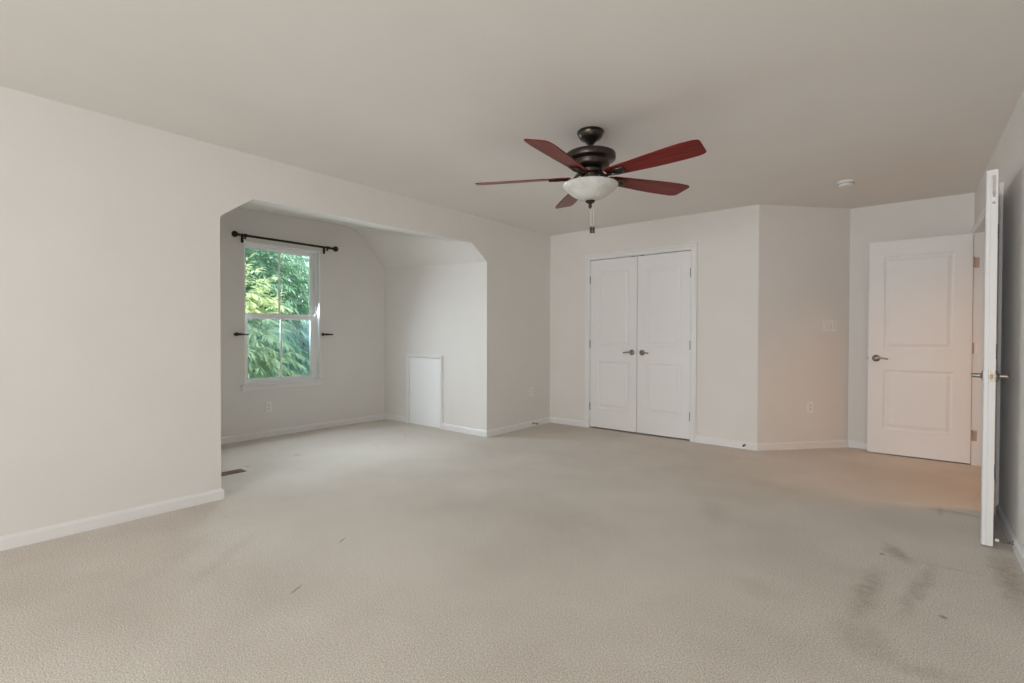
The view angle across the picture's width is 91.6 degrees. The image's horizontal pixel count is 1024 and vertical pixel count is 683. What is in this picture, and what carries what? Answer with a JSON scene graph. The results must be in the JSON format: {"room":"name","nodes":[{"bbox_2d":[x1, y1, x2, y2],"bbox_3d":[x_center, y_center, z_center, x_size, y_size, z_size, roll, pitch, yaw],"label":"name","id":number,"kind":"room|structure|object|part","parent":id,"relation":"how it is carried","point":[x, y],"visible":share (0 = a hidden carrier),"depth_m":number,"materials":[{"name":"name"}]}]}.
{"room":"empty bedroom","nodes":[
{"label":"empty bedroom","id":0,"kind":"room"},
{"bbox_2d":[0,86,549,535],"bbox_3d":[-2.301,-0.124,3.180,0.110,2.440,8.821,1,1,39],"label":"wall","id":1,"kind":"structure","parent":0,"point":[110,336],"depth_m":3.06,"materials":[{"name":"paint"}]},
{"bbox_2d":[0,413,405,550],"bbox_3d":[-3.353,1.055,3.292,1.885,0.074,7.444,1,1,39],"label":"baseboard","id":2,"kind":"structure","parent":1,"relation":"attached to","point":[15,540],"depth_m":3.13,"materials":[{"name":"paint"}]},
{"bbox_2d":[442,417,583,436],"bbox_3d":[0.060,1.027,6.035,1.706,0.074,0.645,0,1,-20],"label":"baseboard","id":3,"kind":"structure","parent":1,"relation":"attached to","point":[479,432],"depth_m":5.96,"materials":[{"name":"paint"}]},
{"bbox_2d":[220,207,384,436],"bbox_3d":[-2.662,-0.239,5.743,0.170,2.800,2.949,1,1,39],"label":"wall","id":4,"kind":"structure","parent":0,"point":[352,278],"depth_m":6.07,"materials":[{"name":"paint"}]},
{"bbox_2d":[234,332,248,335],"bbox_3d":[-2.880,-0.077,5.284,0.075,0.040,0.152,1,1,39],"label":"curtain holdback","id":5,"kind":"object","parent":4,"relation":"attached to","point":[236,333],"visible":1,"depth_m":5.25,"materials":[{"name":"brown metal"}]},
{"bbox_2d":[265,402,271,411],"bbox_3d":[-2.713,0.731,5.554,0.009,0.114,0.070,1,1,39],"label":"wall outlet","id":6,"kind":"object","parent":4,"relation":"attached to","point":[268,405],"visible":1,"depth_m":5.55,"materials":[{"name":"plastic"}]},
{"bbox_2d":[241,241,324,391],"bbox_3d":[-2.647,-0.276,5.727,0.212,1.620,0.956,1,1,39],"label":"window","id":7,"kind":"structure","parent":4,"relation":"attached to","point":[268,383],"depth_m":5.82,"materials":[{"name":"plastic"}]},
{"bbox_3d":[-2.690,-0.665,5.757,0.031,0.792,0.820,1,1,39],"label":"sash","id":8,"kind":"part","parent":7,"relation":"part of","materials":[{"name":"glass"}]},
{"bbox_3d":[-2.662,0.062,5.742,0.034,0.750,0.820,1,1,39],"label":"sash","id":9,"kind":"part","parent":7,"relation":"part of","materials":[{"name":"plastic"}]},
{"bbox_3d":[-2.605,0.473,5.700,0.097,0.022,0.956,1,1,39],"label":"sill","id":10,"kind":"part","parent":7,"relation":"part of","materials":[{"name":"paint"}]},
{"bbox_2d":[231,231,337,253],"bbox_3d":[-2.539,-1.110,5.651,0.119,0.099,1.217,1,1,39],"label":"curtain rod","id":11,"kind":"object","parent":4,"relation":"attached to","point":[234,233],"visible":1,"depth_m":5.54,"materials":[{"name":"brown metal"}]},
{"bbox_3d":[-2.520,-1.125,5.635,0.025,0.026,1.015,1,1,39],"label":"rod","id":12,"kind":"part","parent":11,"relation":"part of","materials":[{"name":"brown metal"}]},
{"bbox_2d":[239,200,479,267],"bbox_3d":[-1.919,-1.260,5.126,1.781,0.739,2.949,1,1,39],"label":"ceiling","id":13,"kind":"structure","parent":0,"point":[393,247],"depth_m":5.86,"materials":[{"name":"paint"}]},
{"bbox_2d":[385,263,479,428],"bbox_3d":[-1.033,-0.001,6.256,1.811,2.120,0.100,1,1,39],"label":"wall","id":14,"kind":"structure","parent":0,"point":[431,309],"depth_m":6.05,"materials":[{"name":"paint"}]},
{"bbox_2d":[406,354,442,428],"bbox_3d":[-1.104,0.611,6.240,0.663,0.895,0.024,1,1,39],"label":"access panel","id":15,"kind":"object","parent":14,"relation":"attached to","point":[424,376],"visible":1,"depth_m":6.24,"materials":[{"name":"paint"}]},
{"bbox_2d":[0,419,1023,682],"bbox_3d":[-0.389,1.168,2.556,7.610,0.120,10.350,1,1,39],"label":"floor","id":16,"kind":"structure","parent":0,"point":[383,550],"depth_m":2.41,"materials":[{"name":"beige carpet"}]},
{"bbox_2d":[221,469,245,475],"bbox_3d":[-2.354,1.080,4.069,0.110,0.008,0.310,1,1,39],"label":"floor vent","id":17,"kind":"object","parent":16,"relation":"in","point":[225,473],"visible":0.53,"depth_m":4.10,"materials":[{"name":"brown metal"}]},
{"bbox_2d":[0,0,1023,235],"bbox_3d":[0.339,-1.392,1.935,5.749,0.140,10.350,1,1,39],"label":"ceiling","id":18,"kind":"structure","parent":0,"point":[787,101],"depth_m":2.58,"materials":[{"name":"paint"}]},
{"bbox_2d":[475,126,705,232],"bbox_3d":[0.495,-1.013,3.134,1.442,0.648,1.444,1,1,39],"label":"ceiling fan","id":19,"kind":"object","parent":18,"relation":"hanging from","point":[589,162],"visible":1,"depth_m":3.07,"materials":[{"name":"brown wood"}]},
{"bbox_3d":[0.065,-1.048,3.262,0.636,0.041,0.150,0,1,12],"label":"blade","id":20,"kind":"part","parent":19,"relation":"part of","materials":[{"name":"brown wood"}]},
{"bbox_3d":[0.275,-1.031,2.797,0.150,0.045,0.636,1,1,31],"label":"blade","id":21,"kind":"part","parent":19,"relation":"part of","materials":[{"name":"brown wood"}]},
{"bbox_3d":[0.442,-1.054,3.617,0.150,0.041,0.635,0,1,-7],"label":"blade","id":22,"kind":"part","parent":19,"relation":"part of","materials":[{"name":"brown wood"}]},
{"bbox_3d":[0.499,-0.951,3.179,0.352,0.108,0.352,1,1,39],"label":"lamp shade","id":23,"kind":"part","parent":19,"relation":"part of","materials":[{"name":"white glass"}]},
{"bbox_3d":[0.906,-1.049,3.353,0.635,0.041,0.150,0,1,-23],"label":"blade","id":24,"kind":"part","parent":19,"relation":"part of","materials":[{"name":"brown wood"}]},
{"bbox_3d":[0.798,-1.034,2.851,0.150,0.042,0.636,-1,1,-42],"label":"blade","id":25,"kind":"part","parent":19,"relation":"part of","materials":[{"name":"brown wood"}]},
{"bbox_2d":[837,179,854,187],"bbox_3d":[2.807,-1.323,4.187,0.124,0.044,0.124,1,1,39],"label":"smoke detector","id":26,"kind":"object","parent":18,"relation":"attached to","point":[848,182],"visible":1,"depth_m":4.15,"materials":[{"name":"white plastic"}]},
{"bbox_2d":[550,204,758,442],"bbox_3d":[1.504,-0.149,5.774,2.507,2.440,0.110,1,1,39],"label":"wall","id":27,"kind":"structure","parent":0,"point":[727,240],"depth_m":5.25,"materials":[{"name":"paint"}]},
{"bbox_2d":[589,256,637,431],"bbox_3d":[1.195,0.031,5.948,0.620,2.037,0.092,1,1,39],"label":"door","id":28,"kind":"structure","parent":27,"relation":"in","point":[614,282],"depth_m":5.95,"materials":[{"name":"paint"}]},
{"bbox_3d":[1.354,0.127,5.797,0.128,0.066,0.057,1,1,39],"label":"handle","id":29,"kind":"part","parent":28,"relation":"part of","materials":[{"name":"silver metal"}]},
{"bbox_2d":[584,243,697,441],"bbox_3d":[1.472,0.006,5.791,1.372,2.130,0.127,1,1,39],"label":"door frame","id":30,"kind":"structure","parent":27,"relation":"attached to","point":[692,247],"depth_m":5.53,"materials":[{"name":"paint"}]},
{"bbox_2d":[637,251,690,438],"bbox_3d":[1.681,0.038,5.552,0.620,2.037,0.092,1,1,39],"label":"door","id":31,"kind":"structure","parent":27,"relation":"in","point":[664,280],"depth_m":5.55,"materials":[{"name":"paint"}]},
{"bbox_3d":[1.499,0.129,5.679,0.128,0.066,0.057,1,1,39],"label":"handle","id":32,"kind":"part","parent":31,"relation":"part of","materials":[{"name":"silver metal"}]},
{"bbox_2d":[696,435,866,450],"bbox_3d":[3.085,1.048,4.991,2.345,0.074,0.452,0,1,16],"label":"baseboard","id":33,"kind":"structure","parent":27,"relation":"attached to","point":[699,439],"depth_m":5.05,"materials":[{"name":"paint"}]},
{"bbox_2d":[757,204,849,442],"bbox_3d":[2.977,-0.137,5.086,1.112,2.440,0.171,0,1,-13],"label":"wall","id":34,"kind":"structure","parent":0,"point":[804,252],"depth_m":5.02,"materials":[{"name":"paint"}]},
{"bbox_2d":[807,402,812,412],"bbox_3d":[3.018,0.666,5.041,0.070,0.114,0.009,0,1,-9],"label":"wall outlet","id":35,"kind":"object","parent":34,"relation":"attached to","point":[809,404],"visible":1,"depth_m":5.04,"materials":[{"name":"plastic"}]},
{"bbox_2d":[823,320,836,330],"bbox_3d":[3.237,-0.161,5.065,0.164,0.114,0.012,0,1,-9],"label":"light switch","id":36,"kind":"object","parent":34,"relation":"attached to","point":[828,325],"visible":1,"depth_m":5.06,"materials":[{"name":"plastic"}]},
{"bbox_2d":[848,193,997,463],"bbox_3d":[3.917,-0.131,4.801,1.202,2.440,0.110,1,1,39],"label":"wall","id":37,"kind":"structure","parent":0,"point":[954,214],"depth_m":5.00,"materials":[{"name":"paint"}]},
{"bbox_2d":[974,90,1023,549],"bbox_3d":[1.274,-0.085,0.761,0.110,2.440,9.595,1,1,38],"label":"wall","id":38,"kind":"structure","parent":0,"point":[1008,155],"depth_m":2.83,"materials":[{"name":"paint"}]},
{"bbox_2d":[867,233,974,463],"bbox_3d":[3.786,0.061,4.649,0.768,2.036,0.152,1,1,39],"label":"door","id":39,"kind":"structure","parent":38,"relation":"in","point":[921,347],"depth_m":4.62,"materials":[{"name":"paint"}]},
{"bbox_3d":[3.537,0.162,4.789,0.128,0.066,0.057,1,1,39],"label":"handle","id":40,"kind":"part","parent":39,"relation":"part of","materials":[{"name":"silver metal"}]},
{"bbox_2d":[970,182,1002,514],"bbox_3d":[3.650,0.045,3.771,0.137,2.114,1.649,1,1,38],"label":"door frame","id":41,"kind":"structure","parent":38,"relation":"attached to","point":[979,226],"depth_m":4.37,"materials":[{"name":"paint"}]},
{"bbox_3d":[4.089,0.835,4.402,0.028,0.090,0.003,1,1,39],"label":"hinge plate","id":42,"kind":"part","parent":41,"relation":"part of","materials":[{"name":"metal"}]},
{"bbox_3d":[4.091,0.065,4.392,0.028,0.090,0.003,1,1,39],"label":"hinge plate","id":43,"kind":"part","parent":41,"relation":"part of","materials":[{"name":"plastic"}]},
{"bbox_3d":[4.092,-0.695,4.382,0.028,0.090,0.003,1,1,39],"label":"hinge plate","id":44,"kind":"part","parent":41,"relation":"part of","materials":[{"name":"metal"}]},
{"bbox_2d":[971,169,1009,545],"bbox_3d":[2.838,0.089,2.956,0.158,2.024,0.778,1,1,44],"label":"door","id":45,"kind":"structure","parent":38,"relation":"in","point":[989,375],"depth_m":2.69,"materials":[{"name":"paint"}]},
{"bbox_3d":[2.603,0.187,2.786,0.057,0.066,0.128,1,1,44],"label":"handle","id":46,"kind":"part","parent":45,"relation":"part of","materials":[{"name":"silver metal"}]},
{"bbox_3d":[2.579,0.189,2.679,0.021,0.060,0.004,1,1,44],"label":"latch plate","id":47,"kind":"part","parent":45,"relation":"part of","materials":[{"name":"gold metal"}]},
{"bbox_3d":[2.675,0.188,2.716,0.057,0.066,0.128,1,1,44],"label":"handle","id":48,"kind":"part","parent":45,"relation":"part of","materials":[{"name":"silver metal"}]},
{"bbox_2d":[995,538,1013,545],"bbox_3d":[2.629,1.069,2.662,0.073,0.024,0.024,1,1,39],"label":"door stop","id":49,"kind":"object","parent":38,"relation":"attached to","point":[996,539],"visible":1,"depth_m":2.66,"materials":[{"name":"silver metal"}]},
{"bbox_2d":[996,505,1023,571],"bbox_3d":[0.695,1.105,0.148,0.014,0.074,7.691,1,1,38],"label":"baseboard","id":50,"kind":"structure","parent":38,"relation":"attached to","point":[1008,531],"depth_m":2.72,"materials":[{"name":"paint"}]},
{"label":"outside","id":51,"kind":"structure","parent":0,"visible":0},
{"bbox_3d":[-14.752,3.967,18.533,33.790,0.200,50.000,1,1,39],"label":"lawn","id":52,"kind":"structure","parent":51,"visible":0},
{"bbox_2d":[245,248,309,375],"bbox_3d":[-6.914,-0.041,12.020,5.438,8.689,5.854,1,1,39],"label":"leafy tree","id":53,"kind":"object","parent":52,"relation":"on","point":[302,338],"visible":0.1,"depth_m":12.03,"materials":[{"name":"green plant"}]},
{"bbox_2d":[245,252,309,378],"bbox_3d":[-4.682,1.278,8.050,2.484,5.508,2.669,1,1,39],"label":"leafy tree","id":54,"kind":"object","parent":52,"relation":"on","point":[258,349],"visible":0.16,"depth_m":8.23,"materials":[{"name":"green plant"}]}
]}

